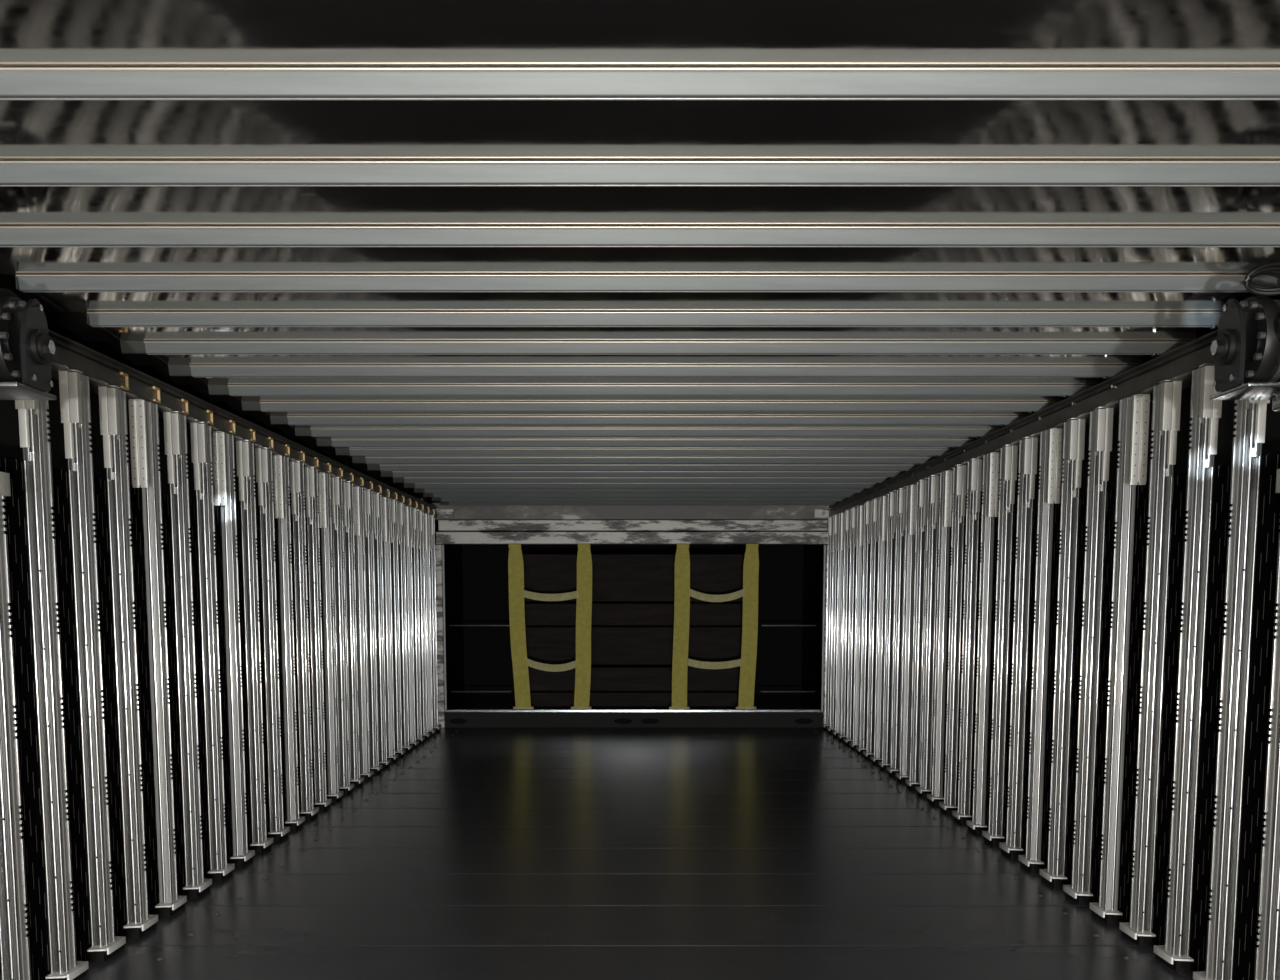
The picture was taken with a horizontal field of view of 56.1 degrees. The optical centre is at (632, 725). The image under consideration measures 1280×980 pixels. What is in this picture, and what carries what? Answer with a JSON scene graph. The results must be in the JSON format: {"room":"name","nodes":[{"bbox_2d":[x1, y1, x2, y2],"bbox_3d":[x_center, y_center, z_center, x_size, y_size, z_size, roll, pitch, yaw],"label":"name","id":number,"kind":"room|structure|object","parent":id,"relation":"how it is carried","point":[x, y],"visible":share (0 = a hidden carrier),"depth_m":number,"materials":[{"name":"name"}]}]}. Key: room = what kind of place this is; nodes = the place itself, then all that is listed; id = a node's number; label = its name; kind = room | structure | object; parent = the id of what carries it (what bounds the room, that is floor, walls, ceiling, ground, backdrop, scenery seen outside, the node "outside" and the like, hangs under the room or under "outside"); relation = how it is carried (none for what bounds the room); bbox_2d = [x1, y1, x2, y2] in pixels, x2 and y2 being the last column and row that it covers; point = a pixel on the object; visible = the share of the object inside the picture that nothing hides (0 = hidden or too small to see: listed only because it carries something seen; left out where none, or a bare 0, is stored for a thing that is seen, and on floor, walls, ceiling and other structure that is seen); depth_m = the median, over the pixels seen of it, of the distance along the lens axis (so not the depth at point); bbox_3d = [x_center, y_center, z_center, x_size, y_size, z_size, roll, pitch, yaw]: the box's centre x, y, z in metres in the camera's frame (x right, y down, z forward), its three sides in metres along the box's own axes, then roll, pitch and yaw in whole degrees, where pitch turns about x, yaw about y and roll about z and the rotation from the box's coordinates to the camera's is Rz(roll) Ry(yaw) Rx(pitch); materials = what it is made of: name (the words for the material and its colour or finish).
{"room":"truck trailer interior","nodes":[
{"label":"truck trailer interior","id":0,"kind":"room"},
{"bbox_2d":[0,377,463,979],"bbox_3d":[-1.328,-0.292,3.906,0.100,1.450,10.630,0,6,0],"label":"wall","id":1,"kind":"structure","parent":0,"point":[11,453],"depth_m":2.98,"materials":[{"name":"black"}]},
{"bbox_2d":[0,472,31,979],"bbox_3d":[-1.253,0.048,2.409,0.050,1.092,0.117,0,6,0],"label":"wall post","id":2,"kind":"object","parent":1,"relation":"attached to","point":[15,961],"visible":1,"depth_m":2.41,"materials":[{"name":"metal"}]},
{"bbox_2d":[15,392,88,979],"bbox_3d":[-1.256,-0.103,2.594,0.053,1.353,0.117,0,6,0],"label":"wall post","id":3,"kind":"object","parent":1,"relation":"attached to","point":[32,414],"visible":0.93,"depth_m":2.58,"materials":[{"name":"metal"}]},
{"bbox_2d":[57,370,125,961],"bbox_3d":[-1.256,-0.124,2.793,0.053,1.353,0.117,0,6,0],"label":"wall post","id":4,"kind":"object","parent":1,"relation":"attached to","point":[74,390],"visible":1,"depth_m":2.77,"materials":[{"name":"metal"}]},
{"bbox_2d":[97,385,157,937],"bbox_3d":[-1.256,-0.145,2.991,0.053,1.353,0.117,0,6,0],"label":"wall post","id":5,"kind":"object","parent":1,"relation":"attached to","point":[112,400],"visible":1,"depth_m":2.97,"materials":[{"name":"metal"}]},
{"bbox_2d":[128,399,186,916],"bbox_3d":[-1.254,-0.164,3.181,0.051,1.350,0.136,0,6,0],"label":"wall post","id":6,"kind":"object","parent":1,"relation":"attached to","point":[143,415],"visible":1,"depth_m":3.17,"materials":[{"name":"metal"}]},
{"bbox_2d":[163,411,211,897],"bbox_3d":[-1.256,-0.188,3.389,0.053,1.353,0.117,0,6,0],"label":"wall post","id":7,"kind":"object","parent":1,"relation":"attached to","point":[175,427],"visible":1,"depth_m":3.37,"materials":[{"name":"metal"}]},
{"bbox_2d":[189,422,234,881],"bbox_3d":[-1.256,-0.209,3.588,0.053,1.353,0.117,0,6,0],"label":"wall post","id":8,"kind":"object","parent":1,"relation":"attached to","point":[201,434],"visible":1,"depth_m":3.56,"materials":[{"name":"metal"}]},
{"bbox_2d":[211,431,254,866],"bbox_3d":[-1.254,-0.228,3.778,0.051,1.350,0.136,0,6,0],"label":"wall post","id":9,"kind":"object","parent":1,"relation":"attached to","point":[223,458],"visible":0.98,"depth_m":3.76,"materials":[{"name":"metal"}]},
{"bbox_2d":[48,329,437,517],"bbox_3d":[-1.293,-0.872,3.115,0.090,0.068,9.180,0,6,0],"label":"rail","id":10,"kind":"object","parent":1,"relation":"attached to","point":[101,370],"depth_m":3.39,"materials":[{"name":"metal"}]},
{"bbox_2d":[235,440,272,852],"bbox_3d":[-1.256,-0.252,3.986,0.053,1.353,0.117,0,6,0],"label":"wall post","id":11,"kind":"object","parent":1,"relation":"attached to","point":[245,462],"visible":1,"depth_m":3.96,"materials":[{"name":"metal"}]},
{"bbox_2d":[254,448,289,840],"bbox_3d":[-1.256,-0.273,4.185,0.053,1.353,0.117,0,6,0],"label":"wall post","id":12,"kind":"object","parent":1,"relation":"attached to","point":[263,456],"visible":1,"depth_m":4.16,"materials":[{"name":"metal"}]},
{"bbox_2d":[272,455,304,829],"bbox_3d":[-1.254,-0.291,4.374,0.051,1.350,0.136,0,6,0],"label":"wall post","id":13,"kind":"object","parent":1,"relation":"attached to","point":[281,485],"visible":1,"depth_m":4.36,"materials":[{"name":"metal"}]},
{"bbox_2d":[289,461,318,819],"bbox_3d":[-1.256,-0.315,4.582,0.053,1.353,0.117,0,6,0],"label":"wall post","id":14,"kind":"object","parent":1,"relation":"attached to","point":[296,468],"visible":0.98,"depth_m":4.56,"materials":[{"name":"metal"}]},
{"bbox_2d":[304,467,331,810],"bbox_3d":[-1.256,-0.337,4.781,0.053,1.353,0.117,0,6,0],"label":"wall post","id":15,"kind":"object","parent":1,"relation":"attached to","point":[310,473],"visible":0.98,"depth_m":4.76,"materials":[{"name":"metal"}]},
{"bbox_2d":[317,472,343,801],"bbox_3d":[-1.254,-0.355,4.971,0.051,1.350,0.136,0,6,0],"label":"wall post","id":16,"kind":"object","parent":1,"relation":"attached to","point":[324,480],"visible":0.85,"depth_m":4.96,"materials":[{"name":"metal"}]},
{"bbox_2d":[330,477,353,793],"bbox_3d":[-1.256,-0.379,5.179,0.053,1.353,0.117,0,6,0],"label":"wall post","id":17,"kind":"object","parent":1,"relation":"attached to","point":[336,500],"visible":0.98,"depth_m":5.16,"materials":[{"name":"metal"}]},
{"bbox_2d":[342,481,363,786],"bbox_3d":[-1.256,-0.400,5.378,0.053,1.353,0.117,0,6,0],"label":"wall post","id":18,"kind":"object","parent":1,"relation":"attached to","point":[347,487],"visible":0.98,"depth_m":5.36,"materials":[{"name":"metal"}]},
{"bbox_2d":[353,486,373,779],"bbox_3d":[-1.254,-0.419,5.567,0.051,1.350,0.136,0,6,0],"label":"wall post","id":19,"kind":"object","parent":1,"relation":"attached to","point":[365,772],"visible":0.8,"depth_m":5.56,"materials":[{"name":"metal"}]},
{"bbox_2d":[363,490,382,773],"bbox_3d":[-1.256,-0.443,5.776,0.053,1.353,0.117,0,6,0],"label":"wall post","id":20,"kind":"object","parent":1,"relation":"attached to","point":[367,494],"visible":0.94,"depth_m":5.75,"materials":[{"name":"metal"}]},
{"bbox_2d":[372,493,390,767],"bbox_3d":[-1.256,-0.464,5.974,0.053,1.353,0.117,0,6,0],"label":"wall post","id":21,"kind":"object","parent":1,"relation":"attached to","point":[377,511],"visible":0.94,"depth_m":5.95,"materials":[{"name":"metal"}]},
{"bbox_2d":[381,497,397,762],"bbox_3d":[-1.254,-0.483,6.164,0.051,1.350,0.136,0,6,0],"label":"wall post","id":22,"kind":"object","parent":1,"relation":"attached to","point":[385,506],"visible":0.82,"depth_m":6.16,"materials":[{"name":"metal"}]},
{"bbox_2d":[389,500,405,757],"bbox_3d":[-1.256,-0.506,6.372,0.053,1.353,0.117,0,6,0],"label":"wall post","id":23,"kind":"object","parent":1,"relation":"attached to","point":[397,718],"visible":0.91,"depth_m":6.35,"materials":[{"name":"metal"}]},
{"bbox_2d":[397,503,411,752],"bbox_3d":[-1.256,-0.528,6.571,0.053,1.353,0.117,0,6,0],"label":"wall post","id":24,"kind":"object","parent":1,"relation":"attached to","point":[400,506],"visible":0.92,"depth_m":6.55,"materials":[{"name":"metal"}]},
{"bbox_2d":[404,506,418,747],"bbox_3d":[-1.254,-0.546,6.761,0.051,1.350,0.136,0,6,0],"label":"wall post","id":25,"kind":"object","parent":1,"relation":"attached to","point":[407,510],"visible":0.75,"depth_m":6.75,"materials":[{"name":"metal"}]},
{"bbox_2d":[411,508,424,743],"bbox_3d":[-1.256,-0.570,6.969,0.053,1.353,0.117,0,6,0],"label":"wall post","id":26,"kind":"object","parent":1,"relation":"attached to","point":[414,517],"visible":0.89,"depth_m":6.95,"materials":[{"name":"metal"}]},
{"bbox_2d":[417,511,429,739],"bbox_3d":[-1.256,-0.592,7.168,0.053,1.353,0.117,0,6,0],"label":"wall post","id":27,"kind":"object","parent":1,"relation":"attached to","point":[420,528],"visible":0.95,"depth_m":7.15,"materials":[{"name":"metal"}]},
{"bbox_2d":[423,513,435,735],"bbox_3d":[-1.254,-0.610,7.357,0.051,1.350,0.136,0,6,0],"label":"wall post","id":28,"kind":"object","parent":1,"relation":"attached to","point":[430,729],"visible":0.8,"depth_m":7.35,"materials":[{"name":"metal"}]},
{"bbox_2d":[429,515,440,731],"bbox_3d":[-1.256,-0.634,7.566,0.053,1.353,0.117,0,6,0],"label":"wall post","id":29,"kind":"object","parent":1,"relation":"attached to","point":[431,517],"visible":0.84,"depth_m":7.55,"materials":[{"name":"metal"}]},
{"bbox_2d":[435,545,447,727],"bbox_3d":[-1.245,-0.576,7.813,0.058,1.185,0.100,0,6,0],"label":"trim","id":30,"kind":"structure","parent":1,"relation":"attached to","point":[440,576],"depth_m":7.77,"materials":[{"name":"grey metal"}]},
{"bbox_2d":[462,531,803,693],"bbox_3d":[0.000,-0.859,9.216,2.720,1.450,0.050,0,6,0],"label":"wall","id":31,"kind":"structure","parent":0,"point":[488,666],"depth_m":9.19,"materials":[{"name":"black"}]},
{"bbox_2d":[508,544,591,708],"bbox_3d":[-0.530,-0.631,7.719,0.538,1.061,0.046,0,6,0],"label":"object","id":32,"kind":"object","parent":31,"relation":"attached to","point":[520,662],"visible":1,"depth_m":7.72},
{"bbox_2d":[431,503,832,544],"bbox_3d":[0.000,-1.300,7.747,2.580,0.262,0.158,0,6,0],"label":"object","id":33,"kind":"structure","parent":31,"relation":"attached to","point":[449,517],"depth_m":7.68,"materials":[{"name":"grey metal"}]},
{"bbox_2d":[448,694,819,708],"bbox_3d":[0.000,-0.156,8.587,2.720,0.026,1.450,0,6,0],"label":"trim","id":34,"kind":"structure","parent":31,"relation":"attached to","point":[466,701],"depth_m":8.52,"materials":[{"name":"black plastic"}]},
{"bbox_2d":[530,692,738,707],"bbox_3d":[0.024,-0.167,8.160,1.530,0.117,0.096,0,6,0],"label":"board","id":35,"kind":"object","parent":34,"relation":"on","point":[538,699],"visible":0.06,"depth_m":8.11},
{"bbox_2d":[528,667,739,690],"bbox_3d":[0.035,-0.315,8.143,1.532,0.161,0.100,0,6,0],"label":"board","id":36,"kind":"object","parent":35,"relation":"on","point":[602,678],"visible":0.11,"depth_m":8.09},
{"bbox_2d":[525,627,741,664],"bbox_3d":[0.024,-0.538,8.123,1.530,0.254,0.092,0,6,0],"label":"board","id":37,"kind":"object","parent":36,"relation":"on","point":[546,645],"visible":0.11,"depth_m":8.08,"materials":[{"name":"wood"}]},
{"bbox_2d":[524,603,742,625],"bbox_3d":[0.035,-0.748,8.098,1.532,0.147,0.096,0,6,0],"label":"board","id":38,"kind":"object","parent":37,"relation":"on","point":[536,614],"visible":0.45,"depth_m":8.05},
{"bbox_2d":[522,554,744,601],"bbox_3d":[0.024,-0.990,8.070,1.530,0.314,0.100,0,6,0],"label":"board","id":39,"kind":"object","parent":38,"relation":"on","point":[615,577],"visible":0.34,"depth_m":8.02,"materials":[{"name":"wood"}]},
{"bbox_2d":[445,709,822,727],"bbox_3d":[0.005,-0.045,7.842,2.473,0.122,0.056,0,6,0],"label":"trim","id":40,"kind":"structure","parent":31,"relation":"attached to","point":[454,718],"depth_m":7.83,"materials":[{"name":"grey"}]},
{"bbox_2d":[669,544,758,708],"bbox_3d":[0.520,-0.631,7.719,0.573,1.061,0.046,0,6,0],"label":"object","id":41,"kind":"object","parent":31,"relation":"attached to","point":[680,661],"visible":1,"depth_m":7.72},
{"bbox_2d":[79,728,1192,979],"bbox_3d":[0.000,0.511,3.439,2.720,0.053,9.530,0,6,0],"label":"floor","id":42,"kind":"structure","parent":0,"point":[476,853],"depth_m":3.59,"materials":[{"name":"grey"}]},
{"bbox_2d":[0,0,1279,503],"bbox_3d":[0.000,-0.967,3.258,2.720,0.030,9.687,0,6,0],"label":"ceiling","id":43,"kind":"structure","parent":0,"point":[33,33],"depth_m":1.66,"materials":[{"name":"black metal"}]},
{"bbox_2d":[0,288,55,399],"bbox_3d":[-1.139,-0.672,2.093,0.262,0.242,0.232,0,6,0],"label":"motor","id":44,"kind":"object","parent":43,"relation":"hanging from","point":[27,350],"visible":1,"depth_m":2.06,"materials":[{"name":"black metal"}]},
{"bbox_2d":[440,501,838,505],"bbox_3d":[0.060,-1.392,7.518,2.540,0.035,0.030,0,6,0],"label":"crossbeam","id":45,"kind":"object","parent":43,"relation":"attached to","point":[441,502],"visible":0.45,"depth_m":7.51,"materials":[{"name":"silver metal"}]},
{"bbox_2d":[0,67,1279,99],"bbox_3d":[0.087,-0.735,1.379,2.485,0.033,0.030,0,6,0],"label":"crossbeam","id":46,"kind":"object","parent":43,"relation":"attached to","point":[16,83],"visible":1,"depth_m":1.37,"materials":[{"name":"metal"}]},
{"bbox_2d":[0,161,1279,186],"bbox_3d":[0.087,-0.766,1.672,2.485,0.033,0.030,0,6,0],"label":"crossbeam","id":47,"kind":"object","parent":43,"relation":"attached to","point":[12,173],"visible":1,"depth_m":1.67,"materials":[{"name":"silver metal"}]},
{"bbox_2d":[0,226,1279,246],"bbox_3d":[0.087,-0.798,1.964,2.485,0.033,0.030,0,6,0],"label":"crossbeam","id":48,"kind":"object","parent":43,"relation":"attached to","point":[10,236],"visible":1,"depth_m":1.96,"materials":[{"name":"silver metal"}]},
{"bbox_2d":[432,497,847,501],"bbox_3d":[0.060,-1.361,7.226,2.540,0.035,0.030,0,6,0],"label":"crossbeam","id":49,"kind":"object","parent":43,"relation":"attached to","point":[433,498],"visible":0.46,"depth_m":7.22,"materials":[{"name":"silver metal"}]},
{"bbox_2d":[423,493,858,497],"bbox_3d":[0.060,-1.330,6.934,2.540,0.035,0.030,0,6,0],"label":"crossbeam","id":50,"kind":"object","parent":43,"relation":"attached to","point":[435,495],"visible":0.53,"depth_m":6.93,"materials":[{"name":"silver metal"}]},
{"bbox_2d":[414,488,869,493],"bbox_3d":[0.060,-1.299,6.641,2.540,0.035,0.030,0,6,0],"label":"crossbeam","id":51,"kind":"object","parent":43,"relation":"attached to","point":[416,490],"visible":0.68,"depth_m":6.64,"materials":[{"name":"silver metal"}]},
{"bbox_2d":[404,483,880,488],"bbox_3d":[0.060,-1.267,6.349,2.540,0.035,0.030,0,6,0],"label":"crossbeam","id":52,"kind":"object","parent":43,"relation":"attached to","point":[406,485],"visible":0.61,"depth_m":6.34,"materials":[{"name":"silver metal"}]},
{"bbox_2d":[393,477,893,483],"bbox_3d":[0.060,-1.236,6.057,2.540,0.035,0.030,0,6,0],"label":"crossbeam","id":53,"kind":"object","parent":43,"relation":"attached to","point":[877,480],"visible":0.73,"depth_m":6.05,"materials":[{"name":"silver metal"}]},
{"bbox_2d":[381,471,906,477],"bbox_3d":[0.060,-1.205,5.764,2.540,0.035,0.030,0,6,0],"label":"crossbeam","id":54,"kind":"object","parent":43,"relation":"attached to","point":[889,474],"visible":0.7,"depth_m":5.76,"materials":[{"name":"silver metal"}]},
{"bbox_2d":[352,457,936,464],"bbox_3d":[0.060,-1.142,5.180,2.540,0.035,0.030,0,6,0],"label":"crossbeam","id":55,"kind":"object","parent":43,"relation":"attached to","point":[368,460],"visible":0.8,"depth_m":5.17,"materials":[{"name":"silver metal"}]},
{"bbox_2d":[367,464,921,471],"bbox_3d":[0.060,-1.174,5.472,2.540,0.035,0.030,0,6,0],"label":"crossbeam","id":56,"kind":"object","parent":43,"relation":"attached to","point":[382,467],"visible":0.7,"depth_m":5.46,"materials":[{"name":"silver metal"}]},
{"bbox_2d":[335,448,954,456],"bbox_3d":[0.060,-1.111,4.887,2.540,0.035,0.030,0,6,0],"label":"crossbeam","id":57,"kind":"object","parent":43,"relation":"attached to","point":[339,451],"visible":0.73,"depth_m":4.88,"materials":[{"name":"silver metal"}]},
{"bbox_2d":[316,439,976,447],"bbox_3d":[0.060,-1.080,4.595,2.540,0.035,0.030,0,6,0],"label":"crossbeam","id":58,"kind":"object","parent":43,"relation":"attached to","point":[955,443],"visible":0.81,"depth_m":4.59,"materials":[{"name":"silver metal"}]},
{"bbox_2d":[15,274,1279,291],"bbox_3d":[0.087,-0.829,2.256,2.485,0.033,0.030,0,6,0],"label":"crossbeam","id":59,"kind":"object","parent":43,"relation":"attached to","point":[24,283],"visible":1,"depth_m":2.25,"materials":[{"name":"silver metal"}]},
{"bbox_2d":[295,428,1000,437],"bbox_3d":[0.060,-1.049,4.303,2.540,0.035,0.030,0,6,0],"label":"crossbeam","id":60,"kind":"object","parent":43,"relation":"attached to","point":[314,432],"visible":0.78,"depth_m":4.30,"materials":[{"name":"silver metal"}]},
{"bbox_2d":[270,416,1026,425],"bbox_3d":[0.060,-1.017,4.010,2.540,0.035,0.030,0,6,0],"label":"crossbeam","id":61,"kind":"object","parent":43,"relation":"attached to","point":[290,420],"visible":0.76,"depth_m":4.00,"materials":[{"name":"silver metal"}]},
{"bbox_2d":[241,402,1057,412],"bbox_3d":[0.060,-0.986,3.718,2.540,0.035,0.030,0,6,0],"label":"crossbeam","id":62,"kind":"object","parent":43,"relation":"attached to","point":[1030,407],"visible":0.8,"depth_m":3.71,"materials":[{"name":"silver metal"}]},
{"bbox_2d":[208,385,1094,396],"bbox_3d":[0.060,-0.955,3.426,2.540,0.035,0.030,0,6,0],"label":"crossbeam","id":63,"kind":"object","parent":43,"relation":"attached to","point":[233,390],"visible":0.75,"depth_m":3.42,"materials":[{"name":"silver metal"}]},
{"bbox_2d":[168,365,1137,378],"bbox_3d":[0.060,-0.924,3.133,2.540,0.035,0.030,0,6,0],"label":"crossbeam","id":64,"kind":"object","parent":43,"relation":"attached to","point":[1105,371],"visible":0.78,"depth_m":3.13,"materials":[{"name":"silver metal"}]},
{"bbox_2d":[87,312,1221,328],"bbox_3d":[0.087,-0.860,2.549,2.485,0.033,0.030,0,6,0],"label":"crossbeam","id":65,"kind":"object","parent":43,"relation":"attached to","point":[94,319],"visible":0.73,"depth_m":2.54,"materials":[{"name":"silver metal"}]},
{"bbox_2d":[120,341,1190,356],"bbox_3d":[0.060,-0.892,2.841,2.540,0.035,0.030,0,6,0],"label":"crossbeam","id":66,"kind":"object","parent":43,"relation":"attached to","point":[1153,348],"visible":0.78,"depth_m":2.83,"materials":[{"name":"metal"}]},
{"bbox_2d":[1210,261,1279,411],"bbox_3d":[1.138,-0.672,2.068,0.260,0.247,0.181,0,6,0],"label":"motor","id":67,"kind":"object","parent":43,"relation":"hanging from","point":[1245,350],"visible":1,"depth_m":2.05,"materials":[{"name":"black metal"}]},
{"bbox_2d":[802,380,1279,979],"bbox_3d":[1.328,-0.292,3.906,0.100,1.450,10.630,0,6,0],"label":"wall","id":68,"kind":"structure","parent":0,"point":[1263,624],"depth_m":2.91,"materials":[{"name":"black"}]},
{"bbox_2d":[820,545,827,723],"bbox_3d":[1.259,-0.576,7.813,0.062,1.185,0.100,0,6,0],"label":"trim","id":69,"kind":"structure","parent":68,"relation":"attached to","point":[825,547],"depth_m":7.78,"materials":[{"name":"grey metal"}]},
{"bbox_2d":[822,517,833,729],"bbox_3d":[1.256,-0.647,7.690,0.053,1.353,0.117,0,6,0],"label":"wall post","id":70,"kind":"object","parent":68,"relation":"attached to","point":[830,519],"visible":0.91,"depth_m":7.67,"materials":[{"name":"metal"}]},
{"bbox_2d":[827,515,838,733],"bbox_3d":[1.256,-0.626,7.491,0.053,1.353,0.117,0,6,0],"label":"wall post","id":71,"kind":"object","parent":68,"relation":"attached to","point":[836,517],"visible":0.86,"depth_m":7.47,"materials":[{"name":"metal"}]},
{"bbox_2d":[832,513,844,736],"bbox_3d":[1.254,-0.602,7.283,0.051,1.350,0.136,0,6,0],"label":"wall post","id":72,"kind":"object","parent":68,"relation":"attached to","point":[841,540],"visible":0.75,"depth_m":7.27,"materials":[{"name":"metal"}]},
{"bbox_2d":[838,510,850,740],"bbox_3d":[1.256,-0.584,7.093,0.053,1.353,0.117,0,6,0],"label":"wall post","id":73,"kind":"object","parent":68,"relation":"attached to","point":[846,582],"visible":0.94,"depth_m":7.07,"materials":[{"name":"metal"}]},
{"bbox_2d":[843,507,857,744],"bbox_3d":[1.256,-0.562,6.894,0.053,1.353,0.117,0,6,0],"label":"wall post","id":74,"kind":"object","parent":68,"relation":"attached to","point":[853,541],"visible":0.85,"depth_m":6.87,"materials":[{"name":"metal"}]},
{"bbox_2d":[850,505,864,749],"bbox_3d":[1.254,-0.538,6.686,0.051,1.350,0.136,0,6,0],"label":"wall post","id":75,"kind":"object","parent":68,"relation":"attached to","point":[860,509],"visible":0.8,"depth_m":6.68,"materials":[{"name":"metal"}]},
{"bbox_2d":[856,502,871,753],"bbox_3d":[1.256,-0.520,6.497,0.053,1.353,0.117,0,6,0],"label":"wall post","id":76,"kind":"object","parent":68,"relation":"attached to","point":[867,505],"visible":0.91,"depth_m":6.48,"materials":[{"name":"metal"}]},
{"bbox_2d":[863,499,879,758],"bbox_3d":[1.256,-0.498,6.298,0.053,1.353,0.117,0,6,0],"label":"wall post","id":77,"kind":"object","parent":68,"relation":"attached to","point":[875,518],"visible":0.94,"depth_m":6.28,"materials":[{"name":"metal"}]},
{"bbox_2d":[870,496,887,764],"bbox_3d":[1.254,-0.475,6.089,0.051,1.350,0.136,0,6,0],"label":"wall post","id":78,"kind":"object","parent":68,"relation":"attached to","point":[883,505],"visible":0.87,"depth_m":6.08,"materials":[{"name":"metal"}]},
{"bbox_2d":[878,492,896,769],"bbox_3d":[1.256,-0.456,5.900,0.053,1.353,0.117,0,6,0],"label":"wall post","id":79,"kind":"object","parent":68,"relation":"attached to","point":[892,496],"visible":0.96,"depth_m":5.88,"materials":[{"name":"metal"}]},
{"bbox_2d":[887,488,906,775],"bbox_3d":[1.256,-0.435,5.701,0.053,1.353,0.117,0,6,0],"label":"wall post","id":80,"kind":"object","parent":68,"relation":"attached to","point":[901,493],"visible":0.99,"depth_m":5.68,"materials":[{"name":"metal"}]},
{"bbox_2d":[896,484,916,782],"bbox_3d":[1.254,-0.411,5.493,0.051,1.350,0.136,0,6,0],"label":"wall post","id":81,"kind":"object","parent":68,"relation":"attached to","point":[911,493],"visible":0.83,"depth_m":5.48,"materials":[{"name":"metal"}]},
{"bbox_2d":[905,480,927,789],"bbox_3d":[1.256,-0.392,5.303,0.053,1.353,0.117,0,6,0],"label":"wall post","id":82,"kind":"object","parent":68,"relation":"attached to","point":[922,485],"visible":0.99,"depth_m":5.28,"materials":[{"name":"metal"}]},
{"bbox_2d":[916,475,939,796],"bbox_3d":[1.256,-0.371,5.104,0.053,1.353,0.117,0,6,0],"label":"wall post","id":83,"kind":"object","parent":68,"relation":"attached to","point":[924,788],"visible":0.98,"depth_m":5.08,"materials":[{"name":"metal"}]},
{"bbox_2d":[927,470,953,804],"bbox_3d":[1.254,-0.347,4.896,0.051,1.350,0.136,0,6,0],"label":"wall post","id":84,"kind":"object","parent":68,"relation":"attached to","point":[946,477],"visible":0.87,"depth_m":4.89,"materials":[{"name":"metal"}]},
{"bbox_2d":[939,465,967,813],"bbox_3d":[1.256,-0.329,4.707,0.053,1.353,0.117,0,6,0],"label":"wall post","id":85,"kind":"object","parent":68,"relation":"attached to","point":[960,471],"visible":0.99,"depth_m":4.68,"materials":[{"name":"metal"}]},
{"bbox_2d":[952,459,982,823],"bbox_3d":[1.256,-0.307,4.508,0.053,1.353,0.117,0,6,0],"label":"wall post","id":86,"kind":"object","parent":68,"relation":"attached to","point":[975,466],"visible":0.99,"depth_m":4.48,"materials":[{"name":"metal"}]},
{"bbox_2d":[966,452,1000,833],"bbox_3d":[1.254,-0.283,4.300,0.051,1.350,0.136,0,6,0],"label":"wall post","id":87,"kind":"object","parent":68,"relation":"attached to","point":[991,461],"visible":0.95,"depth_m":4.29,"materials":[{"name":"metal"}]},
{"bbox_2d":[982,445,1018,845],"bbox_3d":[1.256,-0.265,4.110,0.053,1.353,0.117,0,6,0],"label":"wall post","id":88,"kind":"object","parent":68,"relation":"attached to","point":[1008,453],"visible":1,"depth_m":4.08,"materials":[{"name":"metal"}]},
{"bbox_2d":[999,437,1038,857],"bbox_3d":[1.256,-0.243,3.911,0.053,1.353,0.117,0,6,0],"label":"wall post","id":89,"kind":"object","parent":68,"relation":"attached to","point":[1028,447],"visible":1,"depth_m":3.89,"materials":[{"name":"metal"}]},
{"bbox_2d":[828,329,1217,516],"bbox_3d":[1.293,-0.872,3.115,0.090,0.068,9.180,0,6,0],"label":"rail","id":90,"kind":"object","parent":68,"relation":"attached to","point":[1179,363],"depth_m":3.43,"materials":[{"name":"metal"}]},
{"bbox_2d":[1018,428,1063,871],"bbox_3d":[1.254,-0.220,3.703,0.051,1.350,0.136,0,6,0],"label":"wall post","id":91,"kind":"object","parent":68,"relation":"attached to","point":[1051,440],"visible":0.99,"depth_m":3.69,"materials":[{"name":"metal"}]},
{"bbox_2d":[1039,418,1086,887],"bbox_3d":[1.256,-0.201,3.514,0.053,1.353,0.117,0,6,0],"label":"wall post","id":92,"kind":"object","parent":68,"relation":"attached to","point":[1074,428],"visible":1,"depth_m":3.49,"materials":[{"name":"metal"}]},
{"bbox_2d":[1063,407,1114,904],"bbox_3d":[1.256,-0.180,3.315,0.053,1.353,0.117,0,6,0],"label":"wall post","id":93,"kind":"object","parent":68,"relation":"attached to","point":[1101,419],"visible":1,"depth_m":3.29,"materials":[{"name":"metal"}]},
{"bbox_2d":[1089,394,1149,923],"bbox_3d":[1.254,-0.156,3.106,0.051,1.350,0.136,0,6,0],"label":"wall post","id":94,"kind":"object","parent":68,"relation":"attached to","point":[1133,431],"visible":1,"depth_m":3.09,"materials":[{"name":"metal"}]},
{"bbox_2d":[1119,380,1183,946],"bbox_3d":[1.256,-0.137,2.917,0.053,1.353,0.117,0,6,0],"label":"wall post","id":95,"kind":"object","parent":68,"relation":"attached to","point":[1166,410],"visible":1,"depth_m":2.90,"materials":[{"name":"metal"}]},
{"bbox_2d":[1153,363,1221,971],"bbox_3d":[1.256,-0.116,2.718,0.053,1.353,0.117,0,6,0],"label":"wall post","id":96,"kind":"object","parent":68,"relation":"attached to","point":[1205,413],"visible":0.98,"depth_m":2.70,"materials":[{"name":"metal"}]},
{"bbox_2d":[1193,400,1269,979],"bbox_3d":[1.256,-0.095,2.519,0.053,1.353,0.117,0,6,0],"label":"wall post","id":97,"kind":"object","parent":68,"relation":"attached to","point":[1250,420],"visible":0.91,"depth_m":2.50,"materials":[{"name":"metal"}]},
{"bbox_2d":[1254,469,1279,979],"bbox_3d":[1.253,0.056,2.334,0.050,1.092,0.117,0,6,0],"label":"wall post","id":98,"kind":"object","parent":68,"relation":"attached to","point":[1267,953],"visible":1,"depth_m":2.34,"materials":[{"name":"metal"}]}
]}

